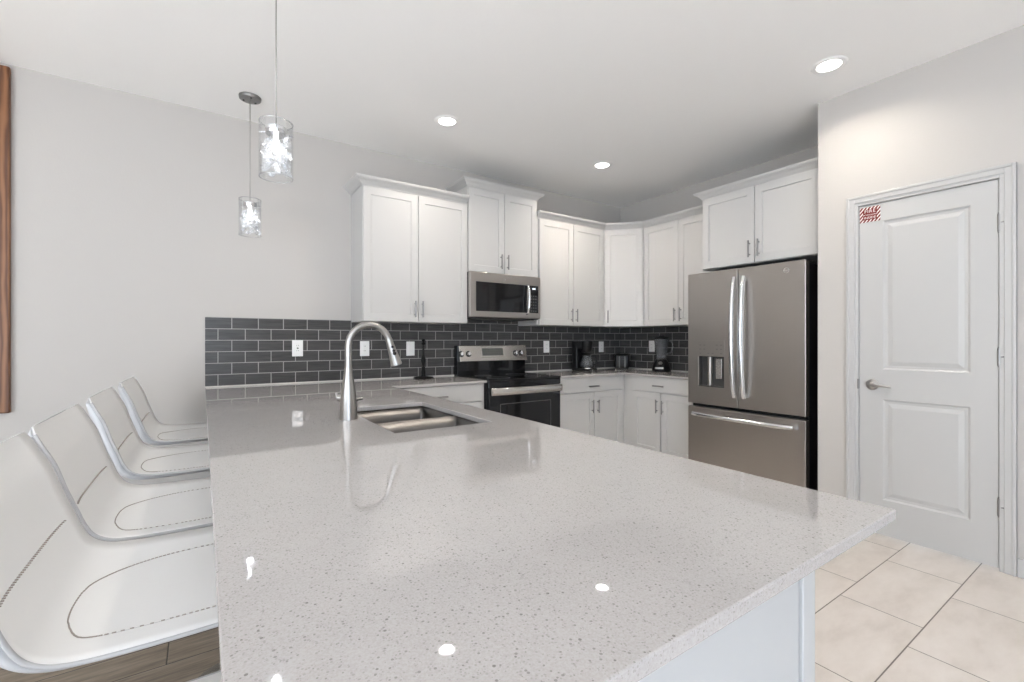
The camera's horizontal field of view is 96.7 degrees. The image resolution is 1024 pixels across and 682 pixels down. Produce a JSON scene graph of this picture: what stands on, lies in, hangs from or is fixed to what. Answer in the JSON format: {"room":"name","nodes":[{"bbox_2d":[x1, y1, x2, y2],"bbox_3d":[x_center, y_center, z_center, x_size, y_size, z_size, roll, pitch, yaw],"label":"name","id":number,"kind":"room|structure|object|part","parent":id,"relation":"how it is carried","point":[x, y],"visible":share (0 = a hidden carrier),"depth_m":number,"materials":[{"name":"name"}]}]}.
{"room":"kitchen","nodes":[
{"label":"kitchen","id":0,"kind":"room"},
{"bbox_2d":[0,63,619,483],"bbox_3d":[-1.878,-0.195,3.400,7.856,2.791,0.120,0,0,-34],"label":"wall","id":1,"kind":"structure","parent":0,"point":[130,230],"depth_m":3.00,"materials":[{"name":"white paint"}]},
{"bbox_2d":[0,65,10,413],"bbox_3d":[-3.454,-0.575,2.236,1.372,1.985,0.031,0,0,-34],"label":"oak frame","id":2,"kind":"object","parent":1,"relation":"attached to","point":[5,71],"visible":1,"depth_m":2.60,"materials":[{"name":"brown wood"}]},
{"bbox_2d":[343,172,469,324],"bbox_3d":[-0.860,-0.693,3.794,0.960,1.097,0.373,0,0,-34],"label":"upper cabinet","id":3,"kind":"object","parent":1,"relation":"attached to","point":[409,241],"visible":1,"depth_m":3.65,"materials":[{"name":"grey paint"}]},
{"bbox_3d":[-0.946,-0.659,3.573,0.437,1.022,0.019,0,0,-34],"label":"door","id":4,"kind":"part","parent":3,"relation":"part of","materials":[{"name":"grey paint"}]},
{"bbox_3d":[-0.860,-1.210,3.794,0.960,0.062,0.373,0,0,-34],"label":"crown moulding","id":5,"kind":"part","parent":3,"relation":"part of","materials":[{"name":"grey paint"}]},
{"bbox_3d":[-0.775,-0.249,3.657,0.014,0.132,0.035,0,0,-34],"label":"handle","id":6,"kind":"part","parent":3,"relation":"part of","materials":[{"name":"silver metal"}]},
{"bbox_3d":[-0.723,-0.249,3.692,0.014,0.132,0.035,0,0,-34],"label":"handle","id":7,"kind":"part","parent":3,"relation":"part of","materials":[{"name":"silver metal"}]},
{"bbox_3d":[-0.577,-0.659,3.824,0.447,1.022,0.019,0,0,-34],"label":"door","id":8,"kind":"part","parent":3,"relation":"part of","materials":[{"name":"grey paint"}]},
{"bbox_2d":[205,317,687,387],"bbox_3d":[-0.015,0.084,3.742,4.151,0.491,1.407,0,0,-34],"label":"backsplash","id":9,"kind":"structure","parent":1,"relation":"attached to","point":[238,351],"depth_m":3.84,"materials":[{"name":"grey tile"}]},
{"bbox_2d":[292,340,302,355],"bbox_3d":[-1.636,0.062,3.477,0.076,0.124,0.009,0,0,-34],"label":"wall outlet","id":10,"kind":"object","parent":9,"relation":"attached to","point":[297,345],"visible":1,"depth_m":3.47,"materials":[{"name":"white plastic"}]},
{"bbox_2d":[295,344,299,352],"bbox_3d":[-1.635,0.062,3.475,0.033,0.068,0.003,0,0,-34],"label":"receptacle","id":11,"kind":"object","parent":10,"relation":"attached to","point":[297,346],"depth_m":3.47,"materials":[{"name":"grey plastic"}]},
{"bbox_2d":[360,341,368,355],"bbox_3d":[-1.216,0.070,3.762,0.076,0.124,0.008,0,0,-34],"label":"wall outlet","id":12,"kind":"object","parent":9,"relation":"attached to","point":[364,345],"visible":1,"depth_m":3.76,"materials":[{"name":"white plastic"}]},
{"bbox_2d":[363,344,366,352],"bbox_3d":[-1.215,0.070,3.760,0.033,0.068,0.003,0,0,-34],"label":"receptacle","id":13,"kind":"object","parent":12,"relation":"attached to","point":[364,345],"depth_m":3.76,"materials":[{"name":"grey plastic"}]},
{"bbox_2d":[406,341,414,355],"bbox_3d":[-0.888,0.074,3.986,0.076,0.124,0.008,0,0,-34],"label":"light switch","id":14,"kind":"object","parent":9,"relation":"attached to","point":[410,345],"visible":1,"depth_m":3.98,"materials":[{"name":"white plastic"}]},
{"bbox_2d":[544,341,548,352],"bbox_3d":[0.366,0.071,4.838,0.076,0.124,0.008,0,0,-34],"label":"wall outlet","id":15,"kind":"object","parent":9,"relation":"attached to","point":[546,343],"visible":1,"depth_m":4.83,"materials":[{"name":"white plastic"}]},
{"bbox_2d":[599,341,603,351],"bbox_3d":[1.038,0.078,5.294,0.076,0.124,0.008,0,0,-34],"label":"wall outlet","id":16,"kind":"object","parent":9,"relation":"attached to","point":[601,343],"visible":1,"depth_m":5.29,"materials":[{"name":"white plastic"}]},
{"bbox_2d":[649,341,654,351],"bbox_3d":[1.562,0.069,5.093,0.008,0.124,0.076,0,0,-34],"label":"wall outlet","id":17,"kind":"object","parent":9,"relation":"attached to","point":[651,343],"visible":0.91,"depth_m":5.09,"materials":[{"name":"white plastic"}]},
{"bbox_2d":[467,320,517,323],"bbox_3d":[-0.252,-0.176,4.427,0.752,0.029,0.008,0,0,-34],"label":"backsplash","id":18,"kind":"structure","parent":1,"relation":"attached to","point":[468,321],"depth_m":4.47,"materials":[{"name":"grey tile"}]},
{"bbox_2d":[445,176,544,276],"bbox_3d":[-0.149,-0.999,4.276,0.875,0.800,0.373,0,0,-34],"label":"upper cabinet","id":19,"kind":"object","parent":1,"relation":"attached to","point":[501,219],"visible":0.87,"depth_m":4.13,"materials":[{"name":"grey paint"}]},
{"bbox_3d":[-0.229,-0.967,4.061,0.370,0.727,0.019,0,0,-34],"label":"door","id":20,"kind":"part","parent":19,"relation":"part of","materials":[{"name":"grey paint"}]},
{"bbox_3d":[-0.149,-1.368,4.276,0.875,0.062,0.373,0,0,-34],"label":"crown moulding","id":21,"kind":"part","parent":19,"relation":"part of","materials":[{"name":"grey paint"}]},
{"bbox_2d":[467,271,539,320],"bbox_3d":[-0.134,-0.391,4.246,0.765,0.407,0.424,0,0,-34],"label":"microwave","id":22,"kind":"object","parent":19,"relation":"attached to","point":[490,296],"visible":0.96,"depth_m":4.09,"materials":[{"name":"silver metal"}]},
{"bbox_3d":[0.151,-0.375,4.215,0.030,0.289,0.053,0,0,-34],"label":"handle","id":23,"kind":"part","parent":22,"relation":"part of","materials":[{"name":"silver metal"}]},
{"bbox_3d":[0.207,-0.381,4.285,0.101,0.256,0.004,0,0,-34],"label":"control panel","id":24,"kind":"part","parent":22,"relation":"part of","materials":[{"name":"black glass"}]},
{"bbox_3d":[-0.035,-0.707,4.160,0.014,0.132,0.035,0,0,-34],"label":"handle","id":25,"kind":"part","parent":19,"relation":"part of","materials":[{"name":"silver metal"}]},
{"bbox_3d":[0.080,-0.967,4.271,0.369,0.727,0.019,0,0,-34],"label":"door","id":26,"kind":"part","parent":19,"relation":"part of","materials":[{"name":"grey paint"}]},
{"bbox_2d":[518,210,605,326],"bbox_3d":[0.541,-0.693,4.745,0.909,1.097,0.372,0,0,-34],"label":"upper cabinet","id":27,"kind":"object","parent":1,"relation":"attached to","point":[570,249],"visible":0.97,"depth_m":4.61,"materials":[{"name":"grey paint"}]},
{"bbox_3d":[0.439,-0.659,4.514,0.433,1.022,0.019,0,0,-34],"label":"door","id":28,"kind":"part","parent":27,"relation":"part of","materials":[{"name":"grey paint"}]},
{"bbox_3d":[0.628,-1.210,4.617,0.909,0.062,0.062,0,0,-34],"label":"crown moulding","id":29,"kind":"part","parent":27,"relation":"part of","materials":[{"name":"grey paint"}]},
{"bbox_3d":[0.800,-0.659,4.760,0.432,1.022,0.019,0,0,-34],"label":"door","id":30,"kind":"part","parent":27,"relation":"part of","materials":[{"name":"grey paint"}]},
{"bbox_2d":[591,221,645,327],"bbox_3d":[1.224,-0.693,5.039,0.641,1.097,0.653,0,0,-34],"label":"upper cabinet","id":31,"kind":"object","parent":1,"relation":"attached to","point":[623,241],"visible":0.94,"depth_m":4.84,"materials":[{"name":"grey paint"}]},
{"bbox_3d":[1.187,-0.659,4.845,0.387,1.022,0.019,0,0,12],"label":"door","id":32,"kind":"part","parent":31,"relation":"part of","materials":[{"name":"grey paint"}]},
{"bbox_3d":[1.183,-1.210,4.824,0.415,0.062,0.062,0,0,12],"label":"crown moulding","id":33,"kind":"part","parent":31,"relation":"part of","materials":[{"name":"grey paint"}]},
{"bbox_2d":[0,0,1023,207],"bbox_3d":[0.083,-1.640,0.515,7.856,0.100,7.098,0,0,-34],"label":"ceiling","id":34,"kind":"structure","parent":0,"point":[675,95],"depth_m":2.65,"materials":[{"name":"paint"}]},
{"bbox_2d":[238,92,261,219],"bbox_3d":[-1.709,-1.137,2.978,0.137,0.907,0.140,0,0,-34],"label":"pendant light","id":35,"kind":"object","parent":34,"relation":"hanging from","point":[247,97],"visible":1,"depth_m":2.96,"materials":[{"name":"silver metal"}]},
{"bbox_3d":[-1.713,-0.828,2.980,0.030,0.079,0.030,0,0,-34],"label":"bulb","id":36,"kind":"part","parent":35,"relation":"part of","materials":[{"name":"white glass"}]},
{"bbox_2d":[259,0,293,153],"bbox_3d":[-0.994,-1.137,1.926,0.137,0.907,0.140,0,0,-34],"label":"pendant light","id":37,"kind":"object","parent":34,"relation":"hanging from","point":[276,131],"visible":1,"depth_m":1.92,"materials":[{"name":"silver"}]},
{"bbox_3d":[-0.998,-0.828,1.927,0.030,0.079,0.030,0,0,-34],"label":"bulb","id":38,"kind":"part","parent":37,"relation":"part of","materials":[{"name":"white glass"}]},
{"bbox_3d":[-0.998,-1.234,1.927,0.004,0.672,0.004,0,0,-34],"label":"cord","id":39,"kind":"part","parent":37,"relation":"part of","materials":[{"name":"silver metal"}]},
{"bbox_2d":[434,115,458,126],"bbox_3d":[-0.472,-1.587,3.306,0.180,0.007,0.180,0,0,-34],"label":"recessed light","id":40,"kind":"object","parent":34,"relation":"in","point":[442,120],"visible":1,"depth_m":3.29,"materials":[{"name":"paint"}]},
{"bbox_2d":[592,161,611,168],"bbox_3d":[0.818,-1.587,4.137,0.180,0.007,0.180,0,0,-34],"label":"recessed light","id":41,"kind":"object","parent":34,"relation":"in","point":[602,164],"visible":1,"depth_m":4.13,"materials":[{"name":"paint"}]},
{"bbox_2d":[810,55,847,73],"bbox_3d":[1.833,-1.587,2.634,0.180,0.007,0.180,0,0,-34],"label":"recessed light","id":42,"kind":"object","parent":34,"relation":"in","point":[833,63],"visible":1,"depth_m":2.62,"materials":[{"name":"paint"}]},
{"bbox_2d":[0,533,1023,681],"bbox_3d":[0.083,1.251,0.515,7.856,0.100,7.098,0,0,-34],"label":"floor","id":43,"kind":"structure","parent":0,"point":[888,609],"depth_m":1.88,"materials":[{"name":"beige tile"}]},
{"bbox_2d":[0,432,217,673],"bbox_3d":[-0.756,0.710,1.066,0.700,0.982,0.558,0,0,-34],"label":"bar stool","id":44,"kind":"object","parent":43,"relation":"on","point":[70,597],"visible":0.74,"depth_m":0.96,"materials":[{"name":"white leather"}]},
{"bbox_2d":[28,404,219,677],"bbox_3d":[-1.079,0.710,1.540,0.700,0.982,0.558,0,0,-34],"label":"bar stool","id":45,"kind":"object","parent":43,"relation":"on","point":[110,507],"visible":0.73,"depth_m":1.43,"materials":[{"name":"beige leather"}]},
{"bbox_2d":[86,387,208,479],"bbox_3d":[-1.473,0.710,2.121,0.700,0.982,0.558,0,0,-34],"label":"bar stool","id":46,"kind":"object","parent":43,"relation":"on","point":[132,458],"visible":0.66,"depth_m":2.00,"materials":[{"name":"beige"}]},
{"bbox_2d":[118,377,207,444],"bbox_3d":[-1.870,0.710,2.722,0.700,0.982,0.558,0,0,-34],"label":"bar stool","id":47,"kind":"object","parent":43,"relation":"on","point":[150,430],"visible":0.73,"depth_m":2.60,"materials":[{"name":"beige"}]},
{"bbox_2d":[187,671,220,681],"bbox_3d":[-0.363,0.710,0.487,0.700,0.982,0.558,0,0,-34],"label":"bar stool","id":48,"kind":"object","parent":43,"relation":"on","point":[213,677],"visible":0.07,"depth_m":0.73,"materials":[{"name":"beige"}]},
{"bbox_2d":[400,383,483,408],"bbox_3d":[-0.717,0.777,3.740,0.829,0.848,0.618,0,0,-34],"label":"base cabinet","id":49,"kind":"object","parent":43,"relation":"on","point":[468,394],"visible":0.2,"depth_m":3.61,"materials":[{"name":"grey paint"}]},
{"bbox_3d":[-0.559,0.425,3.528,0.752,0.136,0.019,0,0,-34],"label":"drawer","id":50,"kind":"part","parent":49,"relation":"part of","materials":[{"name":"grey paint"}]},
{"bbox_3d":[-0.402,0.793,3.635,0.374,0.585,0.019,0,0,-34],"label":"door","id":51,"kind":"part","parent":49,"relation":"part of","materials":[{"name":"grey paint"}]},
{"bbox_2d":[454,345,562,427],"bbox_3d":[-0.032,0.624,4.162,0.772,1.155,0.671,0,0,-34],"label":"stove","id":52,"kind":"object","parent":43,"relation":"on","point":[508,389],"visible":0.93,"depth_m":4.08,"materials":[{"name":"black metal"}]},
{"bbox_3d":[-0.175,0.122,4.384,0.754,0.152,0.056,0,0,-34],"label":"control panel","id":53,"kind":"part","parent":52,"relation":"part of","materials":[{"name":"silver metal"}]},
{"bbox_2d":[458,372,560,388],"bbox_3d":[-0.029,0.361,4.158,0.772,0.071,0.554,0,0,-34],"label":"cooktop","id":54,"kind":"object","parent":52,"relation":"in","point":[494,379],"depth_m":4.01,"materials":[{"name":"black glass"}]},
{"bbox_3d":[0.120,0.678,3.938,0.760,0.555,0.020,0,0,-34],"label":"oven door","id":55,"kind":"part","parent":52,"relation":"part of","materials":[{"name":"black glass"}]},
{"bbox_3d":[0.141,0.425,3.908,0.741,0.062,0.056,0,0,-34],"label":"handle","id":56,"kind":"part","parent":52,"relation":"part of","materials":[{"name":"silver metal"}]},
{"bbox_2d":[358,406,814,681],"bbox_3d":[-0.420,0.777,1.911,0.764,0.848,2.747,0,0,-34],"label":"base cabinet","id":57,"kind":"object","parent":43,"relation":"on","point":[774,641],"visible":0.02,"depth_m":0.87,"materials":[{"name":"grey paint"}]},
{"bbox_2d":[205,376,895,681],"bbox_3d":[-0.355,0.341,2.249,1.910,0.021,3.493,0,0,-34],"label":"countertop","id":58,"kind":"structure","parent":57,"relation":"on","point":[501,547],"depth_m":0.74,"materials":[{"name":"stone"}]},
{"bbox_2d":[335,322,401,420],"bbox_3d":[-0.609,0.126,1.956,0.280,0.410,0.073,0,0,-34],"label":"faucet","id":59,"kind":"object","parent":58,"relation":"on","point":[348,400],"visible":1,"depth_m":1.89,"materials":[{"name":"silver metal"}]},
{"bbox_3d":[-0.720,0.237,1.899,0.033,0.039,0.029,0,0,-23],"label":"hot cold knob","id":60,"kind":"part","parent":59,"relation":"part of","materials":[{"name":"silver metal"}]},
{"bbox_3d":[-0.614,0.024,1.953,0.198,0.206,0.028,0,0,-34],"label":"spout","id":61,"kind":"part","parent":59,"relation":"part of","materials":[{"name":"silver metal"}]},
{"bbox_2d":[357,406,477,432],"bbox_3d":[-0.447,0.446,2.025,0.413,0.186,0.718,0,0,-34],"label":"sink","id":62,"kind":"object","parent":58,"relation":"in","point":[407,419],"visible":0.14,"depth_m":2.24,"materials":[{"name":"metal"}]},
{"bbox_3d":[-0.544,0.446,2.167,0.413,0.186,0.374,0,0,-34],"label":"bowl","id":63,"kind":"part","parent":62,"relation":"part of","materials":[{"name":"metal"}]},
{"bbox_3d":[-0.338,0.446,1.865,0.413,0.186,0.332,0,0,-34],"label":"bowl","id":64,"kind":"part","parent":62,"relation":"part of","materials":[{"name":"metal"}]},
{"bbox_2d":[413,339,433,378],"bbox_3d":[-0.759,0.160,3.903,0.172,0.341,0.172,0,0,-34],"label":"paper towel holder","id":65,"kind":"object","parent":58,"relation":"on","point":[423,359],"visible":1,"depth_m":3.89,"materials":[{"name":"black metal"}]},
{"bbox_3d":[-0.759,0.178,3.903,0.044,0.265,0.044,0,0,-34],"label":"post","id":66,"kind":"part","parent":65,"relation":"part of","materials":[{"name":"black metal"}]},
{"bbox_3d":[0.312,0.777,0.764,0.685,0.848,0.012,0,0,-34],"label":"panel","id":67,"kind":"part","parent":57,"relation":"part of","materials":[{"name":"grey wood"}]},
{"bbox_3d":[0.613,0.777,0.987,0.056,0.848,0.057,0,0,-34],"label":"corner post","id":68,"kind":"part","parent":57,"relation":"part of","materials":[{"name":"grey wood"}]},
{"bbox_2d":[560,375,623,442],"bbox_3d":[0.642,0.777,4.664,0.897,0.848,0.618,0,0,-34],"label":"base cabinet","id":69,"kind":"object","parent":43,"relation":"on","point":[594,406],"visible":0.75,"depth_m":4.45,"materials":[{"name":"grey paint"}]},
{"bbox_3d":[0.611,0.796,4.323,0.450,0.580,0.019,0,0,-34],"label":"door","id":70,"kind":"part","parent":69,"relation":"part of","materials":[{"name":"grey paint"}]},
{"bbox_3d":[0.775,0.425,4.435,0.852,0.140,0.019,0,0,-34],"label":"drawer","id":71,"kind":"part","parent":69,"relation":"part of","materials":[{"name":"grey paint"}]},
{"bbox_2d":[526,368,687,379],"bbox_3d":[1.092,0.341,4.502,1.463,0.021,1.394,0,0,-34],"label":"countertop","id":72,"kind":"structure","parent":69,"relation":"on","point":[603,371],"depth_m":4.52,"materials":[{"name":"stone"}]},
{"bbox_2d":[572,340,596,370],"bbox_3d":[0.790,0.167,4.909,0.241,0.327,0.170,0,0,39],"label":"coffee maker","id":73,"kind":"object","parent":72,"relation":"on","point":[579,348],"visible":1,"depth_m":4.88,"materials":[{"name":"black plastic"}]},
{"bbox_2d":[572,340,592,351],"bbox_3d":[0.776,0.065,4.920,0.203,0.122,0.168,0,0,39],"label":"basket","id":74,"kind":"object","parent":73,"relation":"on","point":[584,345],"depth_m":4.86,"materials":[{"name":"black plastic"}]},
{"bbox_2d":[614,353,629,368],"bbox_3d":[1.260,0.242,5.231,0.170,0.176,0.280,0,0,12],"label":"toaster","id":75,"kind":"object","parent":72,"relation":"on","point":[621,360],"visible":1,"depth_m":5.12,"materials":[{"name":"silver metal"}]},
{"bbox_2d":[652,336,672,371],"bbox_3d":[1.578,0.142,4.778,0.216,0.377,0.192,0,0,24],"label":"blender","id":76,"kind":"object","parent":72,"relation":"on","point":[661,364],"visible":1,"depth_m":4.73,"materials":[{"name":"black plastic"}]},
{"bbox_3d":[1.567,0.266,4.783,0.192,0.130,0.192,0,0,24],"label":"motor","id":77,"kind":"part","parent":76,"relation":"part of","materials":[{"name":"black plastic"}]},
{"bbox_2d":[654,336,672,358],"bbox_3d":[1.575,0.078,4.776,0.156,0.249,0.171,0,0,-34],"label":"jar","id":78,"kind":"object","parent":76,"relation":"on","point":[659,337],"depth_m":4.75,"materials":[{"name":"black plastic"}]},
{"bbox_3d":[0.959,0.796,4.560,0.384,0.580,0.019,0,0,-34],"label":"door","id":79,"kind":"part","parent":69,"relation":"part of","materials":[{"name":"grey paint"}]},
{"bbox_2d":[624,375,692,458],"bbox_3d":[1.600,0.777,4.505,0.617,0.848,0.830,0,0,-34],"label":"base cabinet","id":80,"kind":"object","parent":43,"relation":"on","point":[655,408],"visible":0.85,"depth_m":4.34,"materials":[{"name":"grey paint"}]},
{"bbox_3d":[1.315,0.796,4.455,0.019,0.580,0.330,0,0,-34],"label":"door","id":81,"kind":"part","parent":80,"relation":"part of","materials":[{"name":"grey paint"}]},
{"bbox_3d":[1.415,0.425,4.307,0.019,0.140,0.702,0,0,-34],"label":"drawer","id":82,"kind":"part","parent":80,"relation":"part of","materials":[{"name":"grey paint"}]},
{"bbox_3d":[1.515,0.796,4.161,0.019,0.580,0.348,0,0,-34],"label":"door","id":83,"kind":"part","parent":80,"relation":"part of","materials":[{"name":"grey paint"}]},
{"bbox_2d":[688,259,817,490],"bbox_3d":[2.022,0.317,3.706,0.762,1.768,0.926,0,0,-34],"label":"refrigerator","id":84,"kind":"object","parent":43,"relation":"on","point":[753,331],"visible":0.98,"depth_m":3.43,"materials":[{"name":"silver metal"}]},
{"bbox_3d":[1.633,0.069,3.746,0.003,0.128,0.240,0,0,-34],"label":"dispenser panel","id":85,"kind":"part","parent":84,"relation":"part of","materials":[{"name":"metal"}]},
{"bbox_3d":[1.662,-0.014,3.757,0.059,1.094,0.438,0,0,-34],"label":"door","id":86,"kind":"part","parent":84,"relation":"part of","materials":[{"name":"metal"}]},
{"bbox_3d":[1.719,-0.021,3.549,0.084,0.947,0.033,0,0,-34],"label":"handle","id":87,"kind":"part","parent":84,"relation":"part of","materials":[{"name":"silver metal"}]},
{"bbox_3d":[1.762,-0.021,3.486,0.084,0.947,0.033,0,0,-34],"label":"handle","id":88,"kind":"part","parent":84,"relation":"part of","materials":[{"name":"silver metal"}]},
{"bbox_3d":[1.742,0.618,3.516,0.079,0.039,0.796,0,0,-34],"label":"handle","id":89,"kind":"part","parent":84,"relation":"part of","materials":[{"name":"silver metal"}]},
{"bbox_3d":[1.799,0.834,3.555,0.059,0.545,0.926,0,0,-34],"label":"freezer drawer","id":90,"kind":"part","parent":84,"relation":"part of","materials":[{"name":"metal"}]},
{"bbox_3d":[1.924,-0.014,3.371,0.059,1.094,0.482,0,0,-34],"label":"door","id":91,"kind":"part","parent":84,"relation":"part of","materials":[{"name":"metal"}]},
{"bbox_2d":[620,146,817,369],"bbox_3d":[2.071,-0.195,4.471,0.120,2.791,2.548,0,0,-34],"label":"wall","id":92,"kind":"structure","parent":0,"point":[681,199],"depth_m":4.71,"materials":[{"name":"white paint"}]},
{"bbox_2d":[642,205,712,326],"bbox_3d":[1.734,-0.693,4.528,0.372,1.097,0.851,0,0,-34],"label":"upper cabinet","id":93,"kind":"object","parent":92,"relation":"attached to","point":[673,242],"visible":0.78,"depth_m":4.52,"materials":[{"name":"grey paint"}]},
{"bbox_3d":[1.510,-0.659,4.621,0.019,1.022,0.414,0,0,-34],"label":"door","id":94,"kind":"part","parent":93,"relation":"part of","materials":[{"name":"grey paint"}]},
{"bbox_3d":[1.605,-1.210,4.442,0.062,0.062,0.849,0,0,-34],"label":"crown moulding","id":95,"kind":"part","parent":93,"relation":"part of","materials":[{"name":"grey paint"}]},
{"bbox_3d":[1.744,-0.659,4.275,0.019,1.022,0.413,0,0,-34],"label":"door","id":96,"kind":"part","parent":93,"relation":"part of","materials":[{"name":"grey paint"}]},
{"bbox_2d":[693,157,817,271],"bbox_3d":[2.119,-0.937,3.722,0.643,0.664,1.010,0,0,-34],"label":"upper cabinet","id":97,"kind":"object","parent":92,"relation":"attached to","point":[770,217],"visible":0.78,"depth_m":3.51,"materials":[{"name":"grey paint"}]},
{"bbox_3d":[1.775,-0.906,3.749,0.019,0.594,0.446,0,0,-34],"label":"door","id":98,"kind":"part","parent":97,"relation":"part of","materials":[{"name":"grey paint"}]},
{"bbox_3d":[1.859,-0.716,3.579,0.035,0.132,0.014,0,0,-34],"label":"handle","id":99,"kind":"part","parent":97,"relation":"part of","materials":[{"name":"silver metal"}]},
{"bbox_3d":[2.119,-1.238,3.722,0.643,0.062,1.010,0,0,-34],"label":"crown moulding","id":100,"kind":"part","parent":97,"relation":"part of","materials":[{"name":"grey paint"}]},
{"bbox_3d":[1.900,-0.716,3.518,0.035,0.132,0.014,0,0,-34],"label":"handle","id":101,"kind":"part","parent":97,"relation":"part of","materials":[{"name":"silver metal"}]},
{"bbox_3d":[2.031,-0.906,3.373,0.019,0.594,0.456,0,0,-34],"label":"door","id":102,"kind":"part","parent":97,"relation":"part of","materials":[{"name":"grey paint"}]},
{"bbox_2d":[818,25,1023,558],"bbox_3d":[3.610,-0.195,1.444,0.738,2.791,4.430,0,0,-34],"label":"wall","id":103,"kind":"structure","parent":0,"point":[960,111],"depth_m":2.71,"materials":[{"name":"white paint"}]},
{"bbox_2d":[857,179,1003,567],"bbox_3d":[2.361,0.174,2.612,0.087,2.026,0.644,0,0,-34],"label":"door","id":104,"kind":"structure","parent":103,"relation":"in","point":[928,381],"depth_m":2.58,"materials":[{"name":"grey paint"}]},
{"bbox_2d":[860,205,879,223],"bbox_3d":[2.222,-0.780,2.829,0.003,0.093,0.105,0,0,-34],"label":"fire sign","id":105,"kind":"object","parent":104,"relation":"attached to","point":[869,214],"visible":1,"depth_m":2.83,"materials":[{"name":"red plastic"}]},
{"bbox_3d":[2.221,-0.780,2.828,0.001,0.064,0.071,0,0,-34],"label":"red panel","id":106,"kind":"part","parent":105,"relation":"part of","materials":[{"name":"red plastic"}]},
{"bbox_3d":[2.229,0.275,2.776,0.052,0.066,0.137,0,0,-34],"label":"handle","id":107,"kind":"part","parent":104,"relation":"part of","materials":[{"name":"silver metal"}]},
{"bbox_2d":[846,162,1016,576],"bbox_3d":[2.403,0.148,2.651,0.140,2.105,0.739,0,0,-34],"label":"trim","id":108,"kind":"structure","parent":103,"relation":"attached to","point":[1006,173],"depth_m":2.36,"materials":[{"name":"grey paint"}]},
{"bbox_2d":[1017,558,1023,578],"bbox_3d":[3.554,1.153,0.857,0.014,0.095,3.521,0,0,-34],"label":"baseboard","id":109,"kind":"structure","parent":103,"relation":"attached to","point":[1020,562],"depth_m":2.30,"materials":[{"name":"grey paint"}]}
]}

